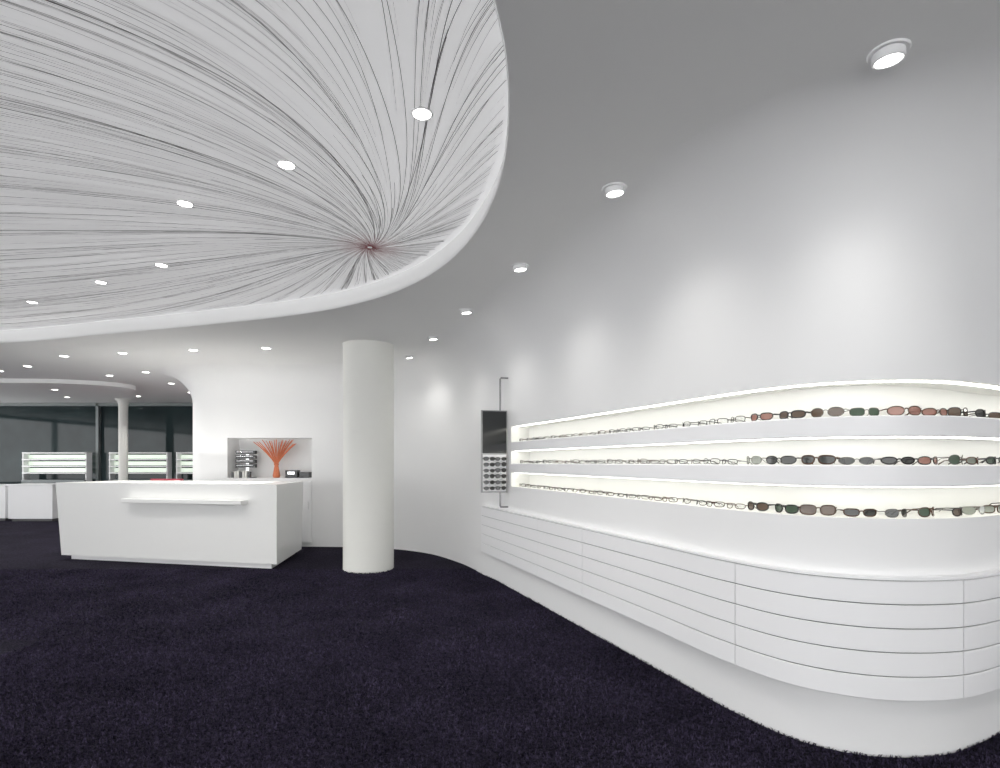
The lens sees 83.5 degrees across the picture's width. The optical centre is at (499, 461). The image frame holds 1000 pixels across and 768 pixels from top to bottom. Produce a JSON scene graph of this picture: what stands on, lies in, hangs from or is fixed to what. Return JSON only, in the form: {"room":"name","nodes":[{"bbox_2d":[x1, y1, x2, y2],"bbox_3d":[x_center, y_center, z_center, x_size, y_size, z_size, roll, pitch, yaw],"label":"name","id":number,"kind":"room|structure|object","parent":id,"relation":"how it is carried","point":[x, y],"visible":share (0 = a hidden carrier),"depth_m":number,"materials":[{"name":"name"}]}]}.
{"room":"shop","nodes":[
{"label":"shop","id":0,"kind":"room"},
{"bbox_2d":[114,398,131,479],"bbox_3d":[-9.150,-0.065,13.600,0.360,2.929,0.360,0,0,0],"label":"support column","id":1,"kind":"structure","parent":0,"point":[123,403],"depth_m":13.52,"materials":[{"name":"paint"}]},
{"bbox_2d":[0,0,508,342],"bbox_3d":[-5.253,-1.615,3.544,10.647,0.171,7.667,0,0,0],"label":"ceiling","id":2,"kind":"structure","parent":0,"point":[368,15],"depth_m":3.06,"materials":[{"name":"white paint"}]},
{"bbox_2d":[26,301,38,303],"bbox_3d":[-4.970,-1.712,5.950,0.110,0.037,0.110,0,0,0],"label":"recessed light","id":3,"kind":"object","parent":2,"relation":"in","point":[31,302],"visible":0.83,"depth_m":5.95,"materials":[{"name":"white"}]},
{"bbox_2d":[94,280,107,283],"bbox_3d":[-3.770,-1.712,5.290,0.110,0.037,0.110,0,0,0],"label":"recessed light","id":4,"kind":"object","parent":2,"relation":"in","point":[95,281],"visible":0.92,"depth_m":5.29,"materials":[{"name":"white"}]},
{"bbox_2d":[154,263,168,267],"bbox_3d":[-2.920,-1.712,4.830,0.110,0.037,0.110,0,0,0],"label":"recessed light","id":5,"kind":"object","parent":2,"relation":"in","point":[162,265],"visible":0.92,"depth_m":4.83,"materials":[{"name":"white"}]},
{"bbox_2d":[176,199,193,207],"bbox_3d":[-2.070,-1.712,3.680,0.110,0.037,0.110,0,0,0],"label":"recessed light","id":6,"kind":"object","parent":2,"relation":"in","point":[183,203],"visible":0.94,"depth_m":3.67,"materials":[{"name":"white"}]},
{"bbox_2d":[0,0,505,328],"bbox_3d":[-4.233,-1.698,3.518,8.537,0.001,7.541,0,0,0],"label":"print","id":7,"kind":"object","parent":2,"relation":"attached to","point":[334,160],"visible":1,"depth_m":3.38},
{"bbox_2d":[276,159,296,169],"bbox_3d":[-1.220,-1.712,3.200,0.110,0.037,0.110,0,0,0],"label":"recessed light","id":8,"kind":"object","parent":2,"relation":"in","point":[284,164],"visible":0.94,"depth_m":3.19,"materials":[{"name":"white"}]},
{"bbox_2d":[411,106,432,120],"bbox_3d":[-0.380,-1.712,2.730,0.110,0.037,0.110,0,0,0],"label":"recessed light","id":9,"kind":"object","parent":2,"relation":"in","point":[421,113],"visible":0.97,"depth_m":2.73,"materials":[{"name":"white"}]},
{"bbox_2d":[343,340,393,573],"bbox_3d":[-1.720,-0.065,7.330,0.658,2.929,0.658,0,0,0],"label":"support column","id":10,"kind":"structure","parent":0,"point":[368,365],"depth_m":7.04,"materials":[{"name":"paint"}]},
{"bbox_2d":[0,520,999,767],"bbox_3d":[-5.000,1.391,5.500,22.000,0.018,21.000,0,0,0],"label":"floor","id":11,"kind":"structure","parent":0,"point":[427,660],"depth_m":3.56,"materials":[{"name":"carpet"}]},
{"bbox_2d":[0,484,11,520],"bbox_3d":[-12.675,0.973,13.600,1.890,0.855,0.640,0,0,0],"label":"cabinet","id":12,"kind":"object","parent":11,"relation":"on","point":[3,488],"depth_m":13.30,"materials":[{"name":"white paint"}]},
{"bbox_2d":[6,483,57,520],"bbox_3d":[-11.075,0.963,13.500,1.090,0.875,0.640,0,0,0],"label":"cabinet","id":13,"kind":"object","parent":11,"relation":"on","point":[26,501],"depth_m":13.20,"materials":[{"name":"white paint"}]},
{"bbox_2d":[21,452,91,483],"bbox_3d":[-11.300,0.560,14.280,1.630,1.620,0.250,0,0,0],"label":"shelf unit","id":14,"kind":"object","parent":11,"relation":"on","point":[26,457],"visible":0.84,"depth_m":14.32,"materials":[{"name":"white paint"}]},
{"bbox_2d":[108,452,171,480],"bbox_3d":[-9.175,0.560,14.280,1.480,1.620,0.250,0,0,0],"label":"shelf unit","id":15,"kind":"object","parent":11,"relation":"on","point":[113,457],"visible":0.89,"depth_m":14.36,"materials":[{"name":"white paint"}]},
{"bbox_2d":[150,479,183,480],"bbox_3d":[-7.300,0.885,12.020,0.760,1.030,0.640,0,0,0],"label":"armchair","id":16,"kind":"object","parent":11,"relation":"on","point":[150,479],"visible":0.05,"depth_m":12.22,"materials":[{"name":"pink fabric"}]},
{"bbox_2d":[56,480,302,568],"bbox_3d":[-4.573,0.848,8.100,3.538,1.105,1.376,0,0,8],"label":"reception desk","id":17,"kind":"object","parent":11,"relation":"on","point":[249,524],"visible":1,"depth_m":7.66,"materials":[{"name":"white laminate"}]},
{"bbox_2d":[176,452,192,480],"bbox_3d":[-7.600,0.560,14.280,1.230,1.620,0.250,0,0,0],"label":"shelf unit","id":18,"kind":"object","parent":11,"relation":"on","point":[179,457],"visible":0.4,"depth_m":14.30,"materials":[{"name":"white paint"}]},
{"bbox_2d":[0,0,999,402],"bbox_3d":[-5.000,-1.530,5.500,22.000,0.001,21.000,0,0,0],"label":"ceiling","id":19,"kind":"structure","parent":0,"point":[600,91],"depth_m":2.47,"materials":[{"name":"paint"}]},
{"bbox_2d":[0,379,135,397],"bbox_3d":[-11.298,-1.490,11.487,8.004,0.079,2.597,0,0,0],"label":"panel","id":20,"kind":"object","parent":19,"relation":"attached to","point":[9,388],"depth_m":11.05,"materials":[{"name":"white paint"}]},
{"bbox_2d":[428,336,438,340],"bbox_3d":[-0.820,-1.528,6.860,0.140,0.076,0.140,0,0,0],"label":"recessed light","id":21,"kind":"object","parent":19,"relation":"in","point":[431,338],"visible":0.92,"depth_m":6.82,"materials":[{"name":"white"}]},
{"bbox_2d":[459,308,472,314],"bbox_3d":[-0.340,-1.528,5.640,0.140,0.076,0.140,0,0,0],"label":"recessed light","id":22,"kind":"object","parent":19,"relation":"in","point":[464,311],"visible":0.91,"depth_m":5.60,"materials":[{"name":"white"}]},
{"bbox_2d":[511,263,528,271],"bbox_3d":[0.156,-1.528,4.370,0.140,0.076,0.140,0,0,0],"label":"recessed light","id":23,"kind":"object","parent":19,"relation":"in","point":[517,267],"visible":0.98,"depth_m":4.33,"materials":[{"name":"white"}]},
{"bbox_2d":[602,182,626,197],"bbox_3d":[0.640,-1.528,3.130,0.140,0.076,0.140,0,0,0],"label":"recessed light","id":24,"kind":"object","parent":19,"relation":"in","point":[614,189],"visible":0.96,"depth_m":3.10,"materials":[{"name":"white"}]},
{"bbox_2d":[866,38,911,69],"bbox_3d":[1.450,-1.528,2.090,0.140,0.076,0.140,0,0,0],"label":"recessed light","id":25,"kind":"object","parent":19,"relation":"in","point":[889,53],"visible":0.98,"depth_m":2.07,"materials":[{"name":"white"}]},
{"bbox_2d":[155,47,999,757],"bbox_3d":[-1.350,-0.065,7.582,3.858,2.930,16.397,0,0,-45],"label":"wall","id":26,"kind":"structure","parent":0,"point":[845,226],"depth_m":3.01,"materials":[{"name":"white paint"}]},
{"bbox_2d":[0,406,191,483],"bbox_3d":[-10.650,-0.065,14.560,10.700,2.930,0.001,0,0,0],"label":"window","id":27,"kind":"structure","parent":26,"relation":"in","point":[22,428],"depth_m":14.56,"materials":[{"name":"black glass"}]},
{"bbox_2d":[0,403,192,480],"bbox_3d":[-10.700,-0.065,14.500,10.600,2.930,0.100,0,0,0],"label":"trim","id":28,"kind":"structure","parent":26,"relation":"attached to","point":[98,405],"depth_m":14.45,"materials":[{"name":"grey metal"}]},
{"bbox_2d":[231,471,250,477],"bbox_3d":[-4.305,0.205,9.320,0.304,0.116,0.070,0,0,0],"label":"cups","id":29,"kind":"object","parent":26,"relation":"on","point":[236,474],"visible":1,"depth_m":9.29,"materials":[{"name":"silver metal"}]},
{"bbox_2d":[236,451,256,477],"bbox_3d":[-4.280,0.038,9.440,0.320,0.454,0.140,0,0,0],"label":"stand","id":30,"kind":"object","parent":26,"relation":"on","point":[247,456],"visible":0.93,"depth_m":9.40,"materials":[{"name":"silver"}]},
{"bbox_2d":[254,440,295,477],"bbox_3d":[-3.776,-0.057,9.420,0.727,0.642,0.120,0,0,0],"label":"vase","id":31,"kind":"object","parent":26,"relation":"attached to","point":[278,455],"visible":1,"depth_m":9.40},
{"bbox_2d":[285,470,311,477],"bbox_3d":[-3.385,0.200,9.408,0.390,0.125,0.165,0,0,0],"label":"card terminal","id":32,"kind":"object","parent":26,"relation":"on","point":[288,473],"visible":1,"depth_m":9.33,"materials":[{"name":"black"}]},
{"bbox_2d":[302,481,311,541],"bbox_3d":[-3.335,0.820,9.240,0.440,1.000,0.040,0,0,0],"label":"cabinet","id":33,"kind":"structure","parent":26,"relation":"in","point":[307,485],"depth_m":9.23,"materials":[{"name":"white paint"}]},
{"bbox_2d":[481,377,507,507],"bbox_3d":[-0.040,-0.215,6.131,0.339,1.439,0.147,0,0,0],"label":"mirror","id":34,"kind":"object","parent":26,"relation":"attached to","point":[493,422],"depth_m":6.12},
{"bbox_2d":[481,505,999,700],"bbox_3d":[1.493,0.815,4.183,6.003,0.566,2.375,0,0,37],"label":"drawer cabinet","id":35,"kind":"object","parent":26,"relation":"attached to","point":[892,638],"visible":1,"depth_m":2.77,"materials":[{"name":"white"}]},
{"bbox_2d":[511,381,999,487],"bbox_3d":[1.502,-0.132,4.029,4.692,0.505,2.037,0,0,37],"label":"display shelf","id":36,"kind":"object","parent":26,"relation":"attached to","point":[883,426],"visible":0.99,"depth_m":2.80,"materials":[{"name":"white paint"}]},
{"bbox_2d":[519,406,999,517],"bbox_3d":[1.485,0.000,4.022,4.495,0.542,1.933,0,0,37],"label":"eyeglasses","id":37,"kind":"object","parent":36,"relation":"on","point":[806,509],"visible":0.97,"depth_m":2.80,"materials":[{"name":"grey metal"}]}
]}

